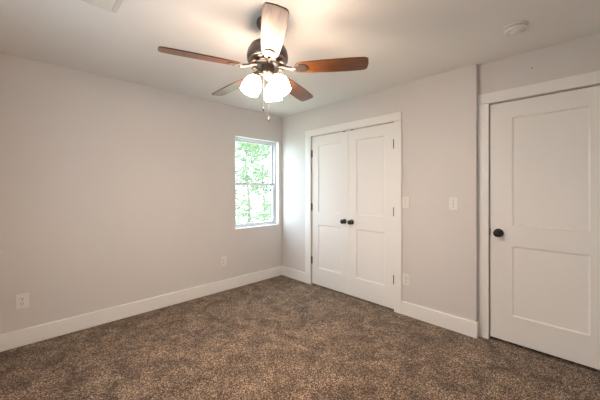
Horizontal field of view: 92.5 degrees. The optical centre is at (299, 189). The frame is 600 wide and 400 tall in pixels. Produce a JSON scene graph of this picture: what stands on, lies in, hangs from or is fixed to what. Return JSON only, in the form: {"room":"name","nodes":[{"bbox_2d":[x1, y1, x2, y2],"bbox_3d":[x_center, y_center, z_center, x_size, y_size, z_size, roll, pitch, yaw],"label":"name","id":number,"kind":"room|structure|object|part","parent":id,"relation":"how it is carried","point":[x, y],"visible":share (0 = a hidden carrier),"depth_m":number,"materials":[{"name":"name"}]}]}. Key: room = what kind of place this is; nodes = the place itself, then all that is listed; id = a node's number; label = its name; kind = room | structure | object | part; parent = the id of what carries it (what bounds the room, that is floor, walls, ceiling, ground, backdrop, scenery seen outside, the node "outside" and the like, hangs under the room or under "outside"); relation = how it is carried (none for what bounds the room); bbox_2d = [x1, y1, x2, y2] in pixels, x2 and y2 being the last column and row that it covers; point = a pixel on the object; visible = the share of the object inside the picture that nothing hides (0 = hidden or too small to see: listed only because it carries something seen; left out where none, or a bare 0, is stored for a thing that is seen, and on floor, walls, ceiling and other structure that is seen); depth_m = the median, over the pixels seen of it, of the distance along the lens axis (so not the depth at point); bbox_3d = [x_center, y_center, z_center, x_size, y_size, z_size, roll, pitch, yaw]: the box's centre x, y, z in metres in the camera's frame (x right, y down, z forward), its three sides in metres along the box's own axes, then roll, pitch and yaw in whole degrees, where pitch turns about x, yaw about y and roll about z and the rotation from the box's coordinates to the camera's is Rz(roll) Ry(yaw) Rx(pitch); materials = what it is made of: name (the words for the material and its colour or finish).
{"room":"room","nodes":[
{"label":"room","id":0,"kind":"room"},
{"bbox_2d":[0,52,281,333],"bbox_3d":[-1.225,0.100,3.621,4.440,2.440,0.140,0,0,-44],"label":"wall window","id":1,"kind":"structure","parent":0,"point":[114,192],"depth_m":2.87,"materials":[{"name":"white paint"}]},
{"bbox_2d":[16,293,28,309],"bbox_3d":[-2.346,0.944,2.425,0.079,0.122,0.009,0,0,-44],"label":"wall outlet","id":2,"kind":"object","parent":1,"relation":"attached to","point":[22,300],"visible":1,"depth_m":2.42,"materials":[{"name":"white plastic"}]},
{"bbox_2d":[0,266,281,351],"bbox_3d":[-1.480,1.250,3.265,3.339,0.140,0.014,0,0,-44],"label":"baseboard","id":3,"kind":"structure","parent":1,"relation":"attached to","point":[30,335],"depth_m":2.91,"materials":[{"name":"white paint"}]},
{"bbox_2d":[221,256,225,265],"bbox_3d":[-0.995,0.936,3.741,0.072,0.118,0.009,0,0,-44],"label":"wall outlet","id":4,"kind":"object","parent":1,"relation":"attached to","point":[223,259],"visible":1,"depth_m":3.74,"materials":[{"name":"white plastic"}]},
{"bbox_2d":[235,135,278,229],"bbox_3d":[-0.645,-0.095,4.182,0.772,1.271,0.142,0,0,-44],"label":"window","id":5,"kind":"structure","parent":1,"relation":"attached to","point":[274,145],"depth_m":4.40,"materials":[{"name":"white plastic"}]},
{"bbox_3d":[-0.682,-0.380,4.219,0.712,0.641,0.026,0,0,-44],"label":"sash","id":6,"kind":"part","parent":5,"relation":"part of","materials":[{"name":"clear glass"}]},
{"bbox_3d":[-0.661,0.206,4.198,0.712,0.602,0.028,0,0,-44],"label":"sash","id":7,"kind":"part","parent":5,"relation":"part of","materials":[{"name":"clear glass"}]},
{"bbox_3d":[-0.639,0.536,4.176,0.760,0.010,0.124,0,0,-44],"label":"sill","id":8,"kind":"part","parent":5,"relation":"part of","materials":[{"name":"white"}]},
{"bbox_2d":[0,275,599,399],"bbox_3d":[0.153,1.380,2.207,4.440,0.120,4.088,0,0,-44],"label":"floor","id":9,"kind":"structure","parent":0,"point":[281,337],"depth_m":2.23,"materials":[{"name":"brown carpet"}]},
{"bbox_2d":[0,0,599,116],"bbox_3d":[0.153,-1.190,2.207,4.440,0.140,4.088,0,0,-44],"label":"ceiling","id":10,"kind":"structure","parent":0,"point":[403,41],"depth_m":2.10,"materials":[{"name":"white paint"}]},
{"bbox_2d":[81,0,122,12],"bbox_3d":[-1.221,-1.114,1.629,0.346,0.012,0.187,0,0,-44],"label":"ceiling vent","id":11,"kind":"object","parent":10,"relation":"in","point":[108,5],"visible":1,"depth_m":1.72,"materials":[{"name":"white metal"}]},
{"bbox_2d":[157,2,368,121],"bbox_3d":[-0.252,-0.782,1.942,1.267,0.676,1.220,0,0,-44],"label":"ceiling fan","id":12,"kind":"object","parent":10,"relation":"hanging from","point":[268,54],"visible":1,"depth_m":1.82,"materials":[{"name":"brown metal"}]},
{"bbox_3d":[-0.588,-0.791,1.714,0.472,0.007,0.127,-1,11,-28],"label":"fan blade","id":13,"kind":"part","parent":12,"relation":"part of","materials":[{"name":"brown wood"}]},
{"bbox_3d":[-0.519,-0.785,2.204,0.472,0.007,0.127,-3,9,44],"label":"fan blade","id":14,"kind":"part","parent":12,"relation":"part of","materials":[{"name":"brown wood"}]},
{"bbox_3d":[-0.318,-0.677,1.859,0.135,0.140,0.126,0,0,-44],"label":"lamp shade","id":15,"kind":"part","parent":12,"relation":"part of","materials":[{"name":"white glass"}]},
{"bbox_3d":[-0.238,-0.654,1.872,0.003,0.236,0.003,0,0,-44],"label":"pull chain","id":16,"kind":"part","parent":12,"relation":"part of","materials":[{"name":"silver metal"}]},
{"bbox_3d":[-0.204,-0.621,1.868,0.003,0.303,0.003,0,0,-44],"label":"pull chain","id":17,"kind":"part","parent":12,"relation":"part of","materials":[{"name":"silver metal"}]},
{"bbox_3d":[-0.188,-0.677,2.024,0.133,0.140,0.130,0,0,-44],"label":"lamp shade","id":18,"kind":"part","parent":12,"relation":"part of","materials":[{"name":"white glass"}]},
{"bbox_3d":[-0.143,-0.808,1.497,0.127,0.007,0.472,12,-3,-10],"label":"fan blade","id":19,"kind":"part","parent":12,"relation":"part of","materials":[{"name":"brown wood"}]},
{"bbox_3d":[-0.131,-0.686,1.847,0.060,0.098,0.069,0,0,-44],"label":"light bulb","id":20,"kind":"part","parent":12,"relation":"part of","materials":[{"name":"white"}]},
{"bbox_3d":[-0.126,-0.677,1.842,0.125,0.140,0.135,0,0,-44],"label":"lamp shade","id":21,"kind":"part","parent":12,"relation":"part of","materials":[{"name":"white glass"}]},
{"bbox_3d":[-0.031,-0.790,2.291,0.127,0.007,0.472,-14,-7,25],"label":"fan blade","id":22,"kind":"part","parent":12,"relation":"part of","materials":[{"name":"brown wood"}]},
{"bbox_3d":[0.201,-0.800,1.854,0.472,0.007,0.127,0,-13,8],"label":"fan blade","id":23,"kind":"part","parent":12,"relation":"part of","materials":[{"name":"brown wood"}]},
{"bbox_2d":[503,21,528,35],"bbox_3d":[1.483,-1.099,1.974,0.144,0.043,0.144,0,0,-44],"label":"smoke detector","id":24,"kind":"object","parent":10,"relation":"attached to","point":[515,28],"visible":1,"depth_m":1.95,"materials":[{"name":"white plastic"}]},
{"bbox_2d":[282,64,477,321],"bbox_3d":[0.687,0.100,3.540,0.120,2.440,2.645,0,0,-44],"label":"wall","id":25,"kind":"structure","parent":0,"point":[440,111],"depth_m":2.84,"materials":[{"name":"white paint"}]},
{"bbox_2d":[282,266,304,281],"bbox_3d":[-0.102,1.250,4.254,0.014,0.140,0.521,0,0,-44],"label":"baseboard","id":26,"kind":"structure","parent":25,"relation":"attached to","point":[288,272],"depth_m":4.24,"materials":[{"name":"white paint"}]},
{"bbox_2d":[311,131,347,293],"bbox_3d":[0.366,0.284,3.766,0.102,2.033,0.624,0,0,-44],"label":"door","id":27,"kind":"structure","parent":25,"relation":"in","point":[329,152],"depth_m":3.75,"materials":[{"name":"white paint"}]},
{"bbox_2d":[305,111,401,313],"bbox_3d":[0.620,0.246,3.595,0.139,2.147,1.432,0,0,-44],"label":"trim","id":28,"kind":"structure","parent":25,"relation":"attached to","point":[396,117],"depth_m":3.10,"materials":[{"name":"white paint"}]},
{"bbox_2d":[347,123,393,308],"bbox_3d":[0.802,0.284,3.319,0.102,2.033,0.620,0,0,-44],"label":"door","id":29,"kind":"structure","parent":25,"relation":"in","point":[370,222],"depth_m":3.32,"materials":[{"name":"white paint"}]},
{"bbox_2d":[402,197,408,207],"bbox_3d":[1.106,0.135,3.011,0.018,0.118,0.074,0,0,-44],"label":"light switch","id":30,"kind":"object","parent":25,"relation":"attached to","point":[405,200],"visible":1,"depth_m":3.01,"materials":[{"name":"white plastic"}]},
{"bbox_2d":[402,273,409,285],"bbox_3d":[1.112,0.945,3.011,0.009,0.120,0.078,0,0,-44],"label":"wall outlet","id":31,"kind":"object","parent":25,"relation":"attached to","point":[405,277],"visible":1,"depth_m":3.01,"materials":[{"name":"white plastic"}]},
{"bbox_2d":[402,301,478,338],"bbox_3d":[1.340,1.250,2.805,0.057,0.140,0.704,0,0,-44],"label":"baseboard","id":32,"kind":"structure","parent":25,"relation":"attached to","point":[460,325],"depth_m":2.74,"materials":[{"name":"white paint"}]},
{"bbox_2d":[449,197,457,209],"bbox_3d":[1.430,0.133,2.679,0.018,0.122,0.076,0,0,-44],"label":"light switch","id":33,"kind":"object","parent":25,"relation":"attached to","point":[453,201],"visible":1,"depth_m":2.68,"materials":[{"name":"white plastic"}]},
{"bbox_2d":[478,33,599,335],"bbox_3d":[2.033,0.100,2.249,0.120,2.440,1.283,0,0,-44],"label":"wall","id":34,"kind":"structure","parent":0,"point":[581,55],"depth_m":2.28,"materials":[{"name":"white paint"}]},
{"bbox_2d":[478,70,599,338],"bbox_3d":[1.983,0.236,2.287,0.139,2.168,0.957,0,0,-44],"label":"trim","id":35,"kind":"structure","parent":34,"relation":"attached to","point":[591,78],"depth_m":2.54,"materials":[{"name":"white paint"}]},
{"bbox_2d":[490,85,599,369],"bbox_3d":[1.941,0.274,2.247,0.102,2.041,0.784,0,0,-44],"label":"door","id":36,"kind":"structure","parent":34,"relation":"in","point":[545,149],"depth_m":2.27,"materials":[{"name":"white paint"}]},
{"bbox_3d":[1.701,0.376,2.468,0.067,0.073,0.073,0,0,-44],"label":"knob","id":37,"kind":"part","parent":36,"relation":"part of","materials":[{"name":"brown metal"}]},
{"label":"outside","id":38,"kind":"structure","parent":0,"visible":0},
{"bbox_2d":[236,200,269,223],"bbox_3d":[-8.706,1.820,20.391,40.000,0.238,34.000,0,0,-44],"label":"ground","id":39,"kind":"structure","parent":38,"point":[257,201],"depth_m":23.41,"materials":[{"name":"white"}]},
{"bbox_2d":[235,141,271,223],"bbox_3d":[-1.501,-0.372,8.830,3.066,4.588,3.439,0,0,10],"label":"leafy tree","id":40,"kind":"object","parent":39,"relation":"on","point":[246,179],"visible":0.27,"depth_m":8.72,"materials":[{"name":"green plant"}]},
{"bbox_2d":[235,142,271,223],"bbox_3d":[-1.669,-0.382,11.771,3.806,4.607,3.556,0,0,-44],"label":"leafy tree","id":41,"kind":"object","parent":39,"relation":"on","point":[262,167],"visible":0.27,"depth_m":11.48,"materials":[{"name":"green plant"}]},
{"bbox_2d":[235,142,271,217],"bbox_3d":[-3.222,-1.250,15.262,5.987,6.420,5.270,0,0,-7],"label":"leafy tree","id":42,"kind":"object","parent":39,"relation":"on","point":[239,149],"visible":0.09,"depth_m":14.99,"materials":[{"name":"green plant"}]},
{"bbox_2d":[243,147,271,208],"bbox_3d":[-1.944,-0.953,20.032,4.760,5.749,5.437,0,0,-12],"label":"leafy tree","id":43,"kind":"object","parent":39,"relation":"on","point":[270,187],"visible":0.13,"depth_m":20.20,"materials":[{"name":"green plant"}]}
]}

